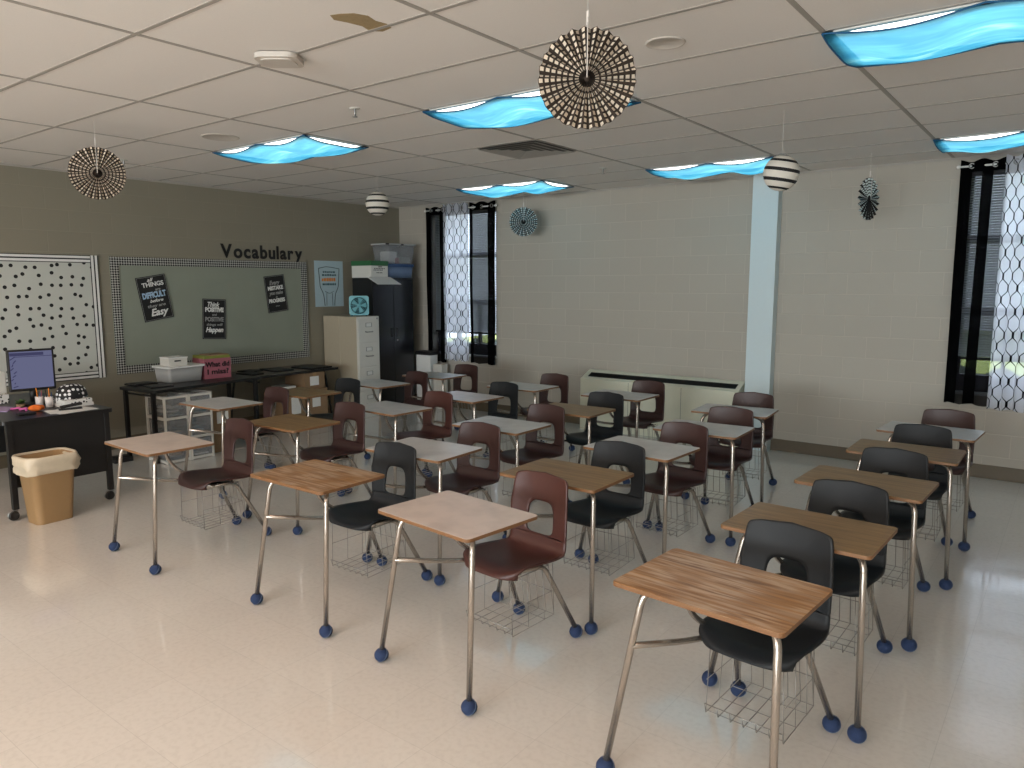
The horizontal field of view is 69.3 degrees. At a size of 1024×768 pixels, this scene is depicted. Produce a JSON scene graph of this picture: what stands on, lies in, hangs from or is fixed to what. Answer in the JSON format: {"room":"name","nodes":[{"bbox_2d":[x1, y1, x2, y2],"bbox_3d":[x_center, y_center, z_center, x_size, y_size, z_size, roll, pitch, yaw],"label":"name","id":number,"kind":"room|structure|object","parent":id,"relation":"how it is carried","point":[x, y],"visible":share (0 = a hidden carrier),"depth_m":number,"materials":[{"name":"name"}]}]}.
{"room":"classroom","nodes":[
{"label":"classroom","id":0,"kind":"room"},
{"bbox_2d":[0,165,399,455],"bbox_3d":[-6.377,-0.356,4.959,0.200,2.827,15.320,6,10,37],"label":"wall","id":1,"kind":"structure","parent":0,"point":[42,212],"depth_m":8.13,"materials":[{"name":"paint"}]},
{"bbox_2d":[0,253,105,386],"bbox_3d":[-4.930,-0.560,6.654,0.018,1.240,2.390,6,10,37],"label":"board","id":2,"kind":"object","parent":1,"relation":"attached to","point":[53,301],"visible":1,"depth_m":7.25,"materials":[{"name":"white paper"}]},
{"bbox_2d":[109,256,309,374],"bbox_3d":[-3.390,-0.831,8.643,0.021,1.220,2.440,6,10,37],"label":"board","id":3,"kind":"object","parent":1,"relation":"attached to","point":[253,334],"visible":0.96,"depth_m":8.48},
{"bbox_2d":[135,274,173,322],"bbox_3d":[-3.852,-0.929,7.996,0.004,0.522,0.399,6,10,37],"label":"poster","id":4,"kind":"object","parent":3,"relation":"attached to","point":[153,292],"visible":1,"depth_m":7.99,"materials":[{"name":"paper"}]},
{"bbox_2d":[202,299,225,338],"bbox_3d":[-3.438,-0.750,8.564,0.004,0.474,0.314,6,10,37],"label":"poster","id":5,"kind":"object","parent":3,"relation":"attached to","point":[213,310],"visible":1,"depth_m":8.56,"materials":[{"name":"paper"}]},
{"bbox_2d":[263,274,287,312],"bbox_3d":[-2.924,-1.120,9.191,0.004,0.480,0.339,6,10,37],"label":"poster","id":6,"kind":"object","parent":3,"relation":"attached to","point":[275,290],"visible":1,"depth_m":9.19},
{"bbox_2d":[314,260,343,306],"bbox_3d":[-2.428,-1.332,9.854,0.008,0.600,0.470,6,10,37],"label":"poster","id":7,"kind":"object","parent":1,"relation":"attached to","point":[328,275],"visible":1,"depth_m":9.85,"materials":[{"name":"blue paper"}]},
{"bbox_2d":[0,0,1023,208],"bbox_3d":[-2.038,-1.322,1.602,10.580,0.021,15.120,6,10,37],"label":"grid","id":8,"kind":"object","parent":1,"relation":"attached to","point":[793,3],"depth_m":4.69,"materials":[{"name":"metal"}]},
{"bbox_2d":[0,408,1023,767],"bbox_3d":[-2.023,1.527,2.004,10.980,0.120,15.570,6,10,37],"label":"floor","id":9,"kind":"structure","parent":0,"point":[106,661],"depth_m":3.54,"materials":[{"name":"tile"}]},
{"bbox_2d":[11,447,80,524],"bbox_3d":[-3.410,0.749,5.453,0.309,0.505,0.395,5,9,33],"label":"waste bin","id":10,"kind":"object","parent":9,"relation":"on","point":[46,475],"visible":1,"depth_m":5.36,"materials":[{"name":"beige plastic"}]},
{"bbox_2d":[0,392,114,520],"bbox_3d":[-4.027,0.540,6.130,1.504,0.739,0.788,6,10,37],"label":"desk","id":11,"kind":"object","parent":9,"relation":"on","point":[86,432],"visible":0.65,"depth_m":5.73,"materials":[{"name":"black laminate"}]},
{"bbox_2d":[5,348,55,405],"bbox_3d":[-3.957,-0.060,6.110,0.280,0.455,0.233,-1,8,-6],"label":"monitor","id":12,"kind":"object","parent":11,"relation":"on","point":[27,369],"visible":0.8,"depth_m":6.08,"materials":[{"name":"black paint"}]},
{"bbox_2d":[53,397,93,407],"bbox_3d":[-3.610,0.143,6.085,0.245,0.058,0.228,6,10,37],"label":"binder","id":13,"kind":"object","parent":11,"relation":"on","point":[85,401],"visible":0.63,"depth_m":6.02,"materials":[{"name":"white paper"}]},
{"bbox_2d":[55,383,87,399],"bbox_3d":[-3.620,0.055,6.089,0.190,0.115,0.240,6,10,37],"label":"bag","id":14,"kind":"object","parent":13,"relation":"on","point":[72,390],"visible":1,"depth_m":6.02,"materials":[{"name":"black fabric"}]},
{"bbox_2d":[145,392,191,464],"bbox_3d":[-3.374,0.424,7.283,0.370,0.664,0.245,6,10,37],"label":"cart","id":15,"kind":"object","parent":9,"relation":"on","point":[169,410],"visible":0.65,"depth_m":7.23,"materials":[{"name":"white plastic"}]},
{"bbox_2d":[104,418,271,574],"bbox_3d":[-2.096,0.673,4.886,0.705,0.806,0.902,6,10,39],"label":"desk","id":16,"kind":"object","parent":9,"relation":"on","point":[157,444],"visible":0.97,"depth_m":4.87,"materials":[{"name":"laminate"}]},
{"bbox_2d":[180,480,245,529],"bbox_3d":[-2.009,0.786,4.968,0.294,0.265,0.307,6,10,39],"label":"basket","id":17,"kind":"object","parent":16,"relation":"on","point":[219,485],"depth_m":4.94,"materials":[{"name":"metal"}]},
{"bbox_2d":[119,374,259,463],"bbox_3d":[-3.317,0.330,7.770,0.560,0.720,1.280,4,9,30],"label":"table","id":18,"kind":"object","parent":9,"relation":"on","point":[234,378],"visible":0.61,"depth_m":7.36,"materials":[{"name":"black laminate"}]},
{"bbox_2d":[152,362,204,382],"bbox_3d":[-3.488,-0.117,7.766,0.315,0.168,0.430,5,9,34],"label":"storage bin","id":19,"kind":"object","parent":18,"relation":"on","point":[191,371],"visible":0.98,"depth_m":7.65,"materials":[{"name":"plastic"}]},
{"bbox_2d":[192,352,230,378],"bbox_3d":[-3.264,-0.202,8.064,0.262,0.256,0.300,7,10,41],"label":"sign box","id":20,"kind":"object","parent":18,"relation":"on","point":[217,365],"visible":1,"depth_m":7.97,"materials":[{"name":"paper"}]},
{"bbox_2d":[170,389,214,459],"bbox_3d":[-3.224,0.397,7.478,0.370,0.664,0.245,6,10,37],"label":"cart","id":21,"kind":"object","parent":9,"relation":"on","point":[195,425],"visible":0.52,"depth_m":7.44,"materials":[{"name":"white plastic"}]},
{"bbox_2d":[195,410,230,452],"bbox_3d":[-3.122,0.468,7.752,0.292,0.451,0.240,6,10,37],"label":"cardboard box","id":22,"kind":"object","parent":9,"relation":"on","point":[205,419],"visible":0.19,"depth_m":7.63,"materials":[{"name":"brown cardboard"}]},
{"bbox_2d":[179,387,294,498],"bbox_3d":[-2.329,0.462,6.461,0.705,0.806,0.902,6,9,36],"label":"desk","id":23,"kind":"object","parent":9,"relation":"on","point":[272,395],"visible":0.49,"depth_m":6.43,"materials":[{"name":"laminate"}]},
{"bbox_2d":[234,433,282,468],"bbox_3d":[-2.246,0.574,6.548,0.294,0.265,0.307,6,9,36],"label":"basket","id":24,"kind":"object","parent":23,"relation":"on","point":[261,436],"depth_m":6.56,"materials":[{"name":"metal"}]},
{"bbox_2d":[231,364,337,419],"bbox_3d":[-2.781,0.174,8.968,0.620,0.690,1.270,5,9,35],"label":"table","id":25,"kind":"object","parent":9,"relation":"on","point":[267,374],"visible":0.32,"depth_m":8.78,"materials":[{"name":"black paint"}]},
{"bbox_2d":[272,397,305,432],"bbox_3d":[-2.717,0.321,8.888,0.382,0.441,0.310,6,10,37],"label":"cardboard box","id":26,"kind":"object","parent":9,"relation":"on","point":[295,407],"visible":0.2,"depth_m":8.75,"materials":[{"name":"brown cardboard"}]},
{"bbox_2d":[242,402,371,534],"bbox_3d":[-1.479,0.579,5.591,0.705,0.806,0.902,5,9,35],"label":"desk","id":27,"kind":"object","parent":9,"relation":"on","point":[340,448],"visible":0.84,"depth_m":5.61,"materials":[{"name":"brown wood"}]},
{"bbox_2d":[303,456,356,497],"bbox_3d":[-1.397,0.691,5.678,0.294,0.265,0.307,5,9,35],"label":"basket","id":28,"kind":"object","parent":27,"relation":"on","point":[306,458],"depth_m":5.61,"materials":[{"name":"metal"}]},
{"bbox_2d":[305,387,327,415],"bbox_3d":[-2.521,0.271,9.155,0.402,0.469,0.300,6,10,37],"label":"cardboard box","id":29,"kind":"object","parent":9,"relation":"on","point":[318,405],"visible":0.23,"depth_m":9.04,"materials":[{"name":"brown cardboard"}]},
{"bbox_2d":[285,371,324,387],"bbox_3d":[-2.541,-0.058,9.101,0.382,0.196,0.300,6,10,37],"label":"cardboard box","id":30,"kind":"object","parent":29,"relation":"on","point":[314,379],"visible":0.62,"depth_m":8.98,"materials":[{"name":"brown cardboard"}]},
{"bbox_2d":[264,378,370,468],"bbox_3d":[-1.821,0.378,7.087,0.705,0.806,0.902,5,9,34],"label":"desk","id":31,"kind":"object","parent":9,"relation":"on","point":[342,385],"visible":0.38,"depth_m":7.16,"materials":[{"name":"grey plastic"}]},
{"bbox_2d":[310,420,353,446],"bbox_3d":[-1.740,0.490,7.175,0.294,0.265,0.307,5,9,34],"label":"basket","id":32,"kind":"object","parent":31,"relation":"on","point":[347,421],"depth_m":7.20,"materials":[{"name":"metal"}]},
{"bbox_2d":[250,442,432,637],"bbox_3d":[-0.895,0.779,4.099,0.705,0.806,0.902,6,10,37],"label":"desk","id":33,"kind":"object","parent":9,"relation":"on","point":[317,477],"visible":0.93,"depth_m":4.04,"materials":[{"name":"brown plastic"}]},
{"bbox_2d":[331,520,405,577],"bbox_3d":[-0.811,0.891,4.184,0.294,0.265,0.307,6,10,37],"label":"basket","id":34,"kind":"object","parent":33,"relation":"on","point":[348,525],"depth_m":4.14,"materials":[{"name":"metal"}]},
{"bbox_2d":[323,315,379,417],"bbox_3d":[-2.098,-0.243,9.808,0.704,1.315,0.380,6,10,37],"label":"file cabinet","id":35,"kind":"object","parent":9,"relation":"on","point":[351,343],"visible":0.62,"depth_m":9.62,"materials":[{"name":"beige metal"}]},
{"bbox_2d":[349,296,368,315],"bbox_3d":[-1.985,-1.014,9.621,0.250,0.260,0.106,-1,8,-10],"label":"box fan","id":36,"kind":"object","parent":35,"relation":"on","point":[358,305],"visible":1,"depth_m":9.58,"materials":[{"name":"teal plastic"}]},
{"bbox_2d":[352,278,414,402],"bbox_3d":[-1.762,-0.557,10.281,0.416,1.810,0.750,6,10,37],"label":"storage cabinet","id":37,"kind":"object","parent":9,"relation":"on","point":[393,303],"visible":0.67,"depth_m":10.14,"materials":[{"name":"metal"}]},
{"bbox_2d":[351,261,387,277],"bbox_3d":[-1.915,-1.542,9.982,0.395,0.222,0.310,6,10,37],"label":"lidded box","id":38,"kind":"object","parent":37,"relation":"on","point":[360,269],"visible":0.98,"depth_m":9.86,"materials":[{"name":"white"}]},
{"bbox_2d":[388,264,413,277],"bbox_3d":[-1.667,-1.567,10.301,0.390,0.188,0.500,6,10,37],"label":"tub","id":39,"kind":"object","parent":37,"relation":"on","point":[394,270],"visible":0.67,"depth_m":10.18,"materials":[{"name":"blue plastic"}]},
{"bbox_2d":[371,243,415,263],"bbox_3d":[-1.639,-1.791,10.239,0.348,0.272,0.572,6,10,37],"label":"storage bin","id":40,"kind":"object","parent":39,"relation":"on","point":[391,257],"visible":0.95,"depth_m":10.14,"materials":[{"name":"clear plastic"}]},
{"bbox_2d":[344,371,427,441],"bbox_3d":[-1.243,0.296,7.698,0.705,0.806,0.902,6,10,40],"label":"desk","id":41,"kind":"object","parent":9,"relation":"on","point":[412,378],"visible":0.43,"depth_m":7.80,"materials":[{"name":"red plastic"}]},
{"bbox_2d":[383,413,421,436],"bbox_3d":[-1.155,0.409,7.777,0.294,0.265,0.307,6,10,40],"label":"basket","id":42,"kind":"object","parent":41,"relation":"on","point":[420,417],"depth_m":7.80,"materials":[{"name":"metal"}]},
{"bbox_2d":[344,391,455,493],"bbox_3d":[-0.863,0.496,6.206,0.705,0.806,0.902,6,10,40],"label":"desk","id":43,"kind":"object","parent":9,"relation":"on","point":[432,399],"visible":0.68,"depth_m":6.30,"materials":[{"name":"grey laminate"}]},
{"bbox_2d":[397,440,445,476],"bbox_3d":[-0.775,0.609,6.287,0.294,0.265,0.307,6,10,40],"label":"basket","id":44,"kind":"object","parent":43,"relation":"on","point":[437,440],"depth_m":6.31,"materials":[{"name":"metal"}]},
{"bbox_2d":[415,350,437,399],"bbox_3d":[-1.204,-0.074,10.518,0.285,0.790,0.170,6,10,37],"label":"base cabinet","id":45,"kind":"object","parent":9,"relation":"on","point":[426,359],"visible":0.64,"depth_m":10.42,"materials":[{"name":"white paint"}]},
{"bbox_2d":[362,422,506,585],"bbox_3d":[-0.419,0.694,4.729,0.705,0.806,0.902,5,9,34],"label":"desk","id":46,"kind":"object","parent":9,"relation":"on","point":[467,479],"visible":0.84,"depth_m":4.79,"materials":[{"name":"red plastic"}]},
{"bbox_2d":[429,486,490,499],"bbox_3d":[-0.338,0.806,4.818,0.294,0.265,0.307,5,9,34],"label":"basket","id":47,"kind":"object","parent":46,"relation":"on","point":[431,489],"depth_m":4.76,"materials":[{"name":"metal"}]},
{"bbox_2d":[402,364,477,441],"bbox_3d":[-0.736,0.205,8.373,0.705,0.806,0.902,5,9,35],"label":"desk","id":48,"kind":"object","parent":9,"relation":"on","point":[461,370],"visible":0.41,"depth_m":8.52,"materials":[{"name":"red plastic"}]},
{"bbox_2d":[436,402,472,422],"bbox_3d":[-0.654,0.318,8.460,0.294,0.265,0.307,5,9,35],"label":"basket","id":49,"kind":"object","parent":48,"relation":"on","point":[470,405],"depth_m":8.50,"materials":[{"name":"metal"}]},
{"bbox_2d":[422,382,517,472],"bbox_3d":[-0.297,0.414,6.817,0.705,0.806,0.902,6,10,38],"label":"desk","id":50,"kind":"object","parent":9,"relation":"on","point":[498,390],"visible":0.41,"depth_m":6.93,"materials":[{"name":"laminate"}]},
{"bbox_2d":[471,435,511,456],"bbox_3d":[-0.211,0.527,6.899,0.294,0.265,0.307,6,10,38],"label":"basket","id":51,"kind":"object","parent":50,"relation":"on","point":[510,436],"depth_m":6.93,"materials":[{"name":"metal"}]},
{"bbox_2d":[374,470,582,715],"bbox_3d":[-0.100,0.867,3.438,0.705,0.806,0.902,7,10,42],"label":"desk","id":52,"kind":"object","parent":9,"relation":"on","point":[462,518],"visible":1,"depth_m":3.40,"materials":[{"name":"laminate"}]},
{"bbox_2d":[466,563,553,636],"bbox_3d":[-0.009,0.981,3.514,0.294,0.265,0.307,7,10,42],"label":"basket","id":53,"kind":"object","parent":52,"relation":"on","point":[485,571],"depth_m":3.48,"materials":[{"name":"metal"}]},
{"bbox_2d":[452,404,571,501],"bbox_3d":[0.048,0.591,5.497,0.705,0.806,0.902,6,10,37],"label":"desk","id":54,"kind":"object","parent":9,"relation":"on","point":[533,450],"visible":0.64,"depth_m":5.62,"materials":[{"name":"red plastic"}]},
{"bbox_2d":[483,373,574,456],"bbox_3d":[0.229,0.326,7.477,0.705,0.806,0.902,6,9,36],"label":"desk","id":55,"kind":"object","parent":9,"relation":"on","point":[548,381],"visible":0.47,"depth_m":7.62,"materials":[{"name":"red plastic"}]},
{"bbox_2d":[522,422,554,442],"bbox_3d":[0.313,0.438,7.562,0.294,0.265,0.307,6,9,36],"label":"basket","id":56,"kind":"object","parent":55,"relation":"on","point":[542,422],"depth_m":7.52,"materials":[{"name":"metal"}]},
{"bbox_2d":[492,441,646,634],"bbox_3d":[0.412,0.775,4.130,0.705,0.806,0.902,6,10,37],"label":"desk","id":57,"kind":"object","parent":9,"relation":"on","point":[603,508],"visible":0.88,"depth_m":4.15,"materials":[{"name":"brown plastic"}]},
{"bbox_2d":[563,516,634,575],"bbox_3d":[0.497,0.887,4.214,0.294,0.265,0.307,6,10,37],"label":"basket","id":58,"kind":"object","parent":57,"relation":"on","point":[571,519],"depth_m":4.18,"materials":[{"name":"metal"}]},
{"bbox_2d":[527,392,629,497],"bbox_3d":[0.595,0.504,6.145,0.705,0.806,0.902,6,9,36],"label":"desk","id":59,"kind":"object","parent":9,"relation":"on","point":[599,403],"visible":0.64,"depth_m":6.29,"materials":[{"name":"grey plastic"}]},
{"bbox_2d":[569,443,616,469],"bbox_3d":[0.678,0.617,6.231,0.294,0.265,0.307,6,9,36],"label":"basket","id":60,"kind":"object","parent":59,"relation":"on","point":[582,444],"depth_m":6.27,"materials":[{"name":"metal"}]},
{"bbox_2d":[578,380,664,463],"bbox_3d":[1.098,0.401,6.914,0.705,0.806,0.902,6,10,36],"label":"desk","id":61,"kind":"object","parent":9,"relation":"on","point":[642,390],"visible":0.59,"depth_m":7.04,"materials":[{"name":"red plastic"}]},
{"bbox_2d":[626,424,657,440],"bbox_3d":[1.182,0.514,6.999,0.294,0.265,0.307,6,10,36],"label":"basket","id":62,"kind":"object","parent":61,"relation":"on","point":[629,426],"depth_m":6.97,"materials":[{"name":"metal"}]},
{"bbox_2d":[574,422,714,558],"bbox_3d":[0.924,0.692,4.749,0.705,0.806,0.902,6,10,40],"label":"desk","id":63,"kind":"object","parent":9,"relation":"on","point":[669,479],"visible":0.88,"depth_m":4.84,"materials":[{"name":"red plastic"}]},
{"bbox_2d":[635,487,697,536],"bbox_3d":[1.012,0.805,4.829,0.294,0.265,0.307,6,10,40],"label":"basket","id":64,"kind":"object","parent":63,"relation":"on","point":[657,492],"depth_m":4.80,"materials":[{"name":"metal"}]},
{"bbox_2d":[580,369,744,446],"bbox_3d":[1.654,0.253,8.423,1.930,0.700,0.226,6,10,37],"label":"wall heater","id":65,"kind":"object","parent":9,"relation":"on","point":[683,394],"visible":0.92,"depth_m":8.23,"materials":[{"name":"beige metal"}]},
{"bbox_2d":[588,372,737,388],"bbox_3d":[1.653,-0.043,8.366,1.810,0.046,0.085,6,10,37],"label":"grille","id":66,"kind":"object","parent":65,"relation":"attached to","point":[674,381],"depth_m":8.29,"materials":[{"name":"metal"}]},
{"bbox_2d":[643,406,754,546],"bbox_3d":[1.446,0.609,5.367,0.705,0.806,0.902,5,9,34],"label":"desk","id":67,"kind":"object","parent":9,"relation":"on","point":[730,423],"visible":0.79,"depth_m":5.49,"materials":[{"name":"red plastic"}]},
{"bbox_2d":[693,463,744,505],"bbox_3d":[1.528,0.721,5.455,0.294,0.265,0.307,5,9,34],"label":"basket","id":68,"kind":"object","parent":67,"relation":"on","point":[710,466],"depth_m":5.45,"materials":[{"name":"metal"}]},
{"bbox_2d":[596,519,840,767],"bbox_3d":[0.829,0.972,2.660,0.705,0.806,0.902,7,10,41],"label":"desk","id":69,"kind":"object","parent":9,"relation":"on","point":[758,617],"visible":1,"depth_m":2.58,"materials":[{"name":"brown wood"}]},
{"bbox_2d":[704,649,814,743],"bbox_3d":[0.918,1.085,2.737,0.294,0.265,0.307,7,10,41],"label":"basket","id":70,"kind":"object","parent":69,"relation":"on","point":[810,660],"depth_m":2.70,"materials":[{"name":"metal"}]},
{"bbox_2d":[681,392,778,501],"bbox_3d":[1.875,0.509,6.107,0.705,0.806,0.902,5,9,31],"label":"desk","id":71,"kind":"object","parent":9,"relation":"on","point":[761,404],"visible":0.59,"depth_m":6.20,"materials":[{"name":"red plastic"}]},
{"bbox_2d":[722,442,766,479],"bbox_3d":[1.952,0.621,6.200,0.294,0.265,0.307,5,9,31],"label":"basket","id":72,"kind":"object","parent":71,"relation":"on","point":[758,446],"depth_m":6.11,"materials":[{"name":"metal"}]},
{"bbox_2d":[702,479,897,743],"bbox_3d":[1.350,0.891,3.261,0.705,0.806,0.902,6,10,39],"label":"desk","id":73,"kind":"object","parent":9,"relation":"on","point":[860,547],"visible":0.7,"depth_m":3.21,"materials":[{"name":"brown wood"}]},
{"bbox_2d":[822,583,873,655],"bbox_3d":[1.438,1.004,3.342,0.294,0.265,0.307,6,10,39],"label":"basket","id":74,"kind":"object","parent":73,"relation":"on","point":[870,592],"depth_m":3.31,"materials":[{"name":"metal"}]},
{"bbox_2d":[794,447,938,651],"bbox_3d":[1.921,0.798,3.958,0.705,0.806,0.902,6,10,39],"label":"desk","id":75,"kind":"object","parent":9,"relation":"on","point":[914,489],"visible":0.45,"depth_m":3.91,"materials":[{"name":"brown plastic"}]},
{"bbox_2d":[877,540,909,588],"bbox_3d":[2.008,0.911,4.039,0.294,0.265,0.307,6,10,39],"label":"basket","id":76,"kind":"object","parent":75,"relation":"on","point":[902,579],"depth_m":3.94,"materials":[{"name":"metal"}]},
{"bbox_2d":[846,424,965,589],"bbox_3d":[2.486,0.703,4.665,0.705,0.806,0.902,6,10,37],"label":"desk","id":77,"kind":"object","parent":9,"relation":"on","point":[935,442],"visible":0.51,"depth_m":4.61,"materials":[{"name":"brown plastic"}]},
{"bbox_2d":[891,497,941,541],"bbox_3d":[2.570,0.816,4.750,0.294,0.265,0.307,6,10,37],"label":"basket","id":78,"kind":"object","parent":77,"relation":"on","point":[939,499],"depth_m":4.68,"materials":[{"name":"metal"}]},
{"bbox_2d":[876,409,984,550],"bbox_3d":[2.992,0.621,5.273,0.705,0.806,0.902,6,10,40],"label":"desk","id":79,"kind":"object","parent":9,"relation":"on","point":[961,424],"visible":0.39,"depth_m":5.25,"materials":[{"name":"grey laminate"}]},
{"bbox_2d":[926,469,965,511],"bbox_3d":[3.081,0.735,5.353,0.294,0.265,0.307,6,10,40],"label":"basket","id":80,"kind":"object","parent":79,"relation":"on","point":[962,473],"depth_m":5.25,"materials":[{"name":"metal"}]},
{"bbox_2d":[0,0,1023,206],"bbox_3d":[-2.023,-1.383,1.614,10.980,0.101,15.570,6,10,37],"label":"ceiling","id":81,"kind":"structure","parent":0,"point":[32,41],"depth_m":4.27,"materials":[{"name":"tile"}]},
{"bbox_2d":[67,119,126,199],"bbox_3d":[-2.827,-1.526,5.044,0.351,0.531,0.036,-4,9,-28],"label":"fan","id":82,"kind":"object","parent":81,"relation":"hanging from","point":[95,172],"visible":1,"depth_m":5.05,"materials":[{"name":"paper"}]},
{"bbox_2d":[254,51,303,67],"bbox_3d":[-1.138,-1.584,3.630,0.210,0.030,0.195,0,8,-1],"label":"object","id":83,"kind":"object","parent":81,"relation":"attached to","point":[269,59],"visible":1,"depth_m":3.58,"materials":[{"name":"white plastic"}]},
{"bbox_2d":[212,134,368,163],"bbox_3d":[-1.830,-1.886,6.088,1.229,0.092,0.638,6,10,37],"label":"light cover","id":84,"kind":"object","parent":81,"relation":"attached to","point":[303,147],"depth_m":5.91,"materials":[{"name":"blue fabric"}]},
{"bbox_2d":[366,190,388,215],"bbox_3d":[-1.389,-1.941,7.647,0.244,0.399,0.244,6,10,37],"label":"paper lantern","id":85,"kind":"object","parent":81,"relation":"hanging from","point":[377,203],"visible":1,"depth_m":7.57,"materials":[{"name":"white paper"}]},
{"bbox_2d":[456,180,573,197],"bbox_3d":[0.024,-2.205,8.486,1.229,0.096,0.638,6,10,37],"label":"light cover","id":86,"kind":"object","parent":81,"relation":"attached to","point":[539,187],"depth_m":8.31,"materials":[{"name":"blue fabric"}]},
{"bbox_2d":[509,193,537,235],"bbox_3d":[0.139,-2.042,8.896,0.343,0.530,0.035,-1,8,-8],"label":"fan","id":87,"kind":"object","parent":81,"relation":"hanging from","point":[523,221],"visible":1,"depth_m":8.91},
{"bbox_2d":[479,140,573,158],"bbox_3d":[0.124,-1.926,6.116,0.580,0.010,0.580,6,10,37],"label":"ceiling vent","id":88,"kind":"object","parent":81,"relation":"in","point":[529,149],"visible":1,"depth_m":6.10,"materials":[{"name":"metal"}]},
{"bbox_2d":[422,88,640,128],"bbox_3d":[0.105,-1.689,4.618,1.229,0.092,0.638,6,10,37],"label":"light cover","id":89,"kind":"object","parent":81,"relation":"attached to","point":[500,111],"depth_m":4.62,"materials":[{"name":"blue fabric"}]},
{"bbox_2d":[439,91,539,110],"bbox_3d":[0.105,-1.731,4.613,1.139,0.005,0.530,6,10,37],"label":"diffuser","id":90,"kind":"object","parent":89,"relation":"attached to","point":[533,93],"depth_m":4.54,"materials":[{"name":"plastic"}]},
{"bbox_2d":[538,10,636,128],"bbox_3d":[0.271,-1.199,2.666,0.354,0.546,0.036,1,8,6],"label":"fan","id":91,"kind":"object","parent":81,"relation":"hanging from","point":[586,80],"visible":1,"depth_m":2.68,"materials":[{"name":"paper"}]},
{"bbox_2d":[645,36,685,49],"bbox_3d":[0.708,-1.573,3.424,0.186,0.006,0.186,6,10,37],"label":"ceiling speaker","id":92,"kind":"object","parent":81,"relation":"attached to","point":[664,42],"visible":1,"depth_m":3.41,"materials":[{"name":"white plastic"}]},
{"bbox_2d":[645,156,773,178],"bbox_3d":[1.959,-2.009,7.016,1.229,0.095,0.638,6,10,37],"label":"light cover","id":93,"kind":"object","parent":81,"relation":"attached to","point":[754,167],"depth_m":6.89,"materials":[{"name":"blue fabric"}]},
{"bbox_2d":[763,123,799,190],"bbox_3d":[1.744,-1.503,4.781,0.226,0.505,0.226,6,10,37],"label":"paper lantern","id":94,"kind":"object","parent":81,"relation":"hanging from","point":[781,172],"visible":1,"depth_m":4.72,"materials":[{"name":"white paper"}]},
{"bbox_2d":[857,153,879,219],"bbox_3d":[3.035,-1.676,6.288,0.353,0.563,0.036,-6,10,-40],"label":"fan","id":95,"kind":"object","parent":81,"relation":"hanging from","point":[868,197],"visible":1,"depth_m":6.29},
{"bbox_2d":[821,0,1023,67],"bbox_3d":[2.041,-1.492,3.148,1.229,0.091,0.637,6,10,37],"label":"light cover","id":96,"kind":"object","parent":81,"relation":"attached to","point":[984,24],"depth_m":3.19,"materials":[{"name":"blue fabric"}]},
{"bbox_2d":[854,11,953,30],"bbox_3d":[2.041,-1.534,3.143,1.139,0.005,0.530,6,10,37],"label":"diffuser","id":97,"kind":"object","parent":96,"relation":"attached to","point":[903,22],"depth_m":3.14,"materials":[{"name":"plastic"}]},
{"bbox_2d":[933,130,1023,152],"bbox_3d":[3.895,-1.813,5.546,1.229,0.092,0.637,6,10,37],"label":"light cover","id":98,"kind":"object","parent":81,"relation":"attached to","point":[1013,140],"depth_m":5.61,"materials":[{"name":"blue fabric"}]},
{"bbox_2d":[945,132,1016,139],"bbox_3d":[3.895,-1.855,5.541,1.139,0.005,0.530,6,10,37],"label":"diffuser","id":99,"kind":"object","parent":98,"relation":"attached to","point":[978,137],"depth_m":5.58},
{"bbox_2d":[399,154,1023,468],"bbox_3d":[2.628,-0.740,7.822,10.980,2.827,0.220,6,10,37],"label":"wall","id":100,"kind":"structure","parent":0,"point":[650,280],"depth_m":7.76,"materials":[{"name":"paint"}]},
{"bbox_2d":[424,204,496,212],"bbox_3d":[-0.700,-2.368,9.990,1.296,0.043,0.072,6,10,37],"label":"curtain rod","id":101,"kind":"object","parent":100,"relation":"attached to","point":[495,205],"visible":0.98,"depth_m":9.86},
{"bbox_2d":[426,207,446,362],"bbox_3d":[-1.058,-1.379,10.373,0.370,2.148,0.057,6,10,39],"label":"curtain","id":102,"kind":"object","parent":101,"relation":"hanging from","point":[434,219],"visible":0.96,"depth_m":10.38,"materials":[{"name":"black fabric"}]},
{"bbox_2d":[443,202,468,361],"bbox_3d":[-0.763,-1.372,10.092,0.458,2.128,0.058,6,10,37],"label":"patterned curtain","id":103,"kind":"object","parent":101,"relation":"hanging from","point":[455,216],"visible":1,"depth_m":10.09,"materials":[{"name":"white fabric"}]},
{"bbox_2d":[469,200,494,364],"bbox_3d":[-0.394,-1.332,9.869,0.440,2.148,0.055,6,10,39],"label":"curtain","id":104,"kind":"object","parent":101,"relation":"hanging from","point":[481,219],"visible":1,"depth_m":9.87,"materials":[{"name":"black fabric"}]},
{"bbox_2d":[415,394,1023,483],"bbox_3d":[2.556,0.613,7.909,10.580,0.122,0.016,6,10,37],"label":"baseboard","id":105,"kind":"structure","parent":100,"relation":"attached to","point":[1007,474],"depth_m":7.44,"materials":[{"name":"rubber"}]},
{"bbox_2d":[744,173,782,450],"bbox_3d":[2.580,-0.716,7.646,0.260,2.827,0.120,6,10,37],"label":"wall column","id":106,"kind":"structure","parent":100,"relation":"attached to","point":[766,202],"depth_m":7.56,"materials":[{"name":"blue paint"}]},
{"bbox_2d":[956,163,996,168],"bbox_3d":[4.404,-1.848,6.114,1.276,0.043,0.072,6,10,37],"label":"curtain rod","id":107,"kind":"object","parent":100,"relation":"attached to","point":[958,166],"visible":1,"depth_m":6.43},
{"bbox_2d":[944,157,1006,406],"bbox_3d":[4.049,-0.874,6.495,0.346,2.138,0.057,6,10,37],"label":"curtain","id":108,"kind":"object","parent":107,"relation":"hanging from","point":[981,187],"visible":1,"depth_m":6.49,"materials":[{"name":"black fabric"}]},
{"bbox_2d":[986,154,1023,412],"bbox_3d":[4.357,-0.830,6.206,0.518,2.168,0.058,6,10,37],"label":"patterned curtain","id":109,"kind":"object","parent":107,"relation":"hanging from","point":[1006,375],"visible":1,"depth_m":6.31,"materials":[{"name":"white fabric"}]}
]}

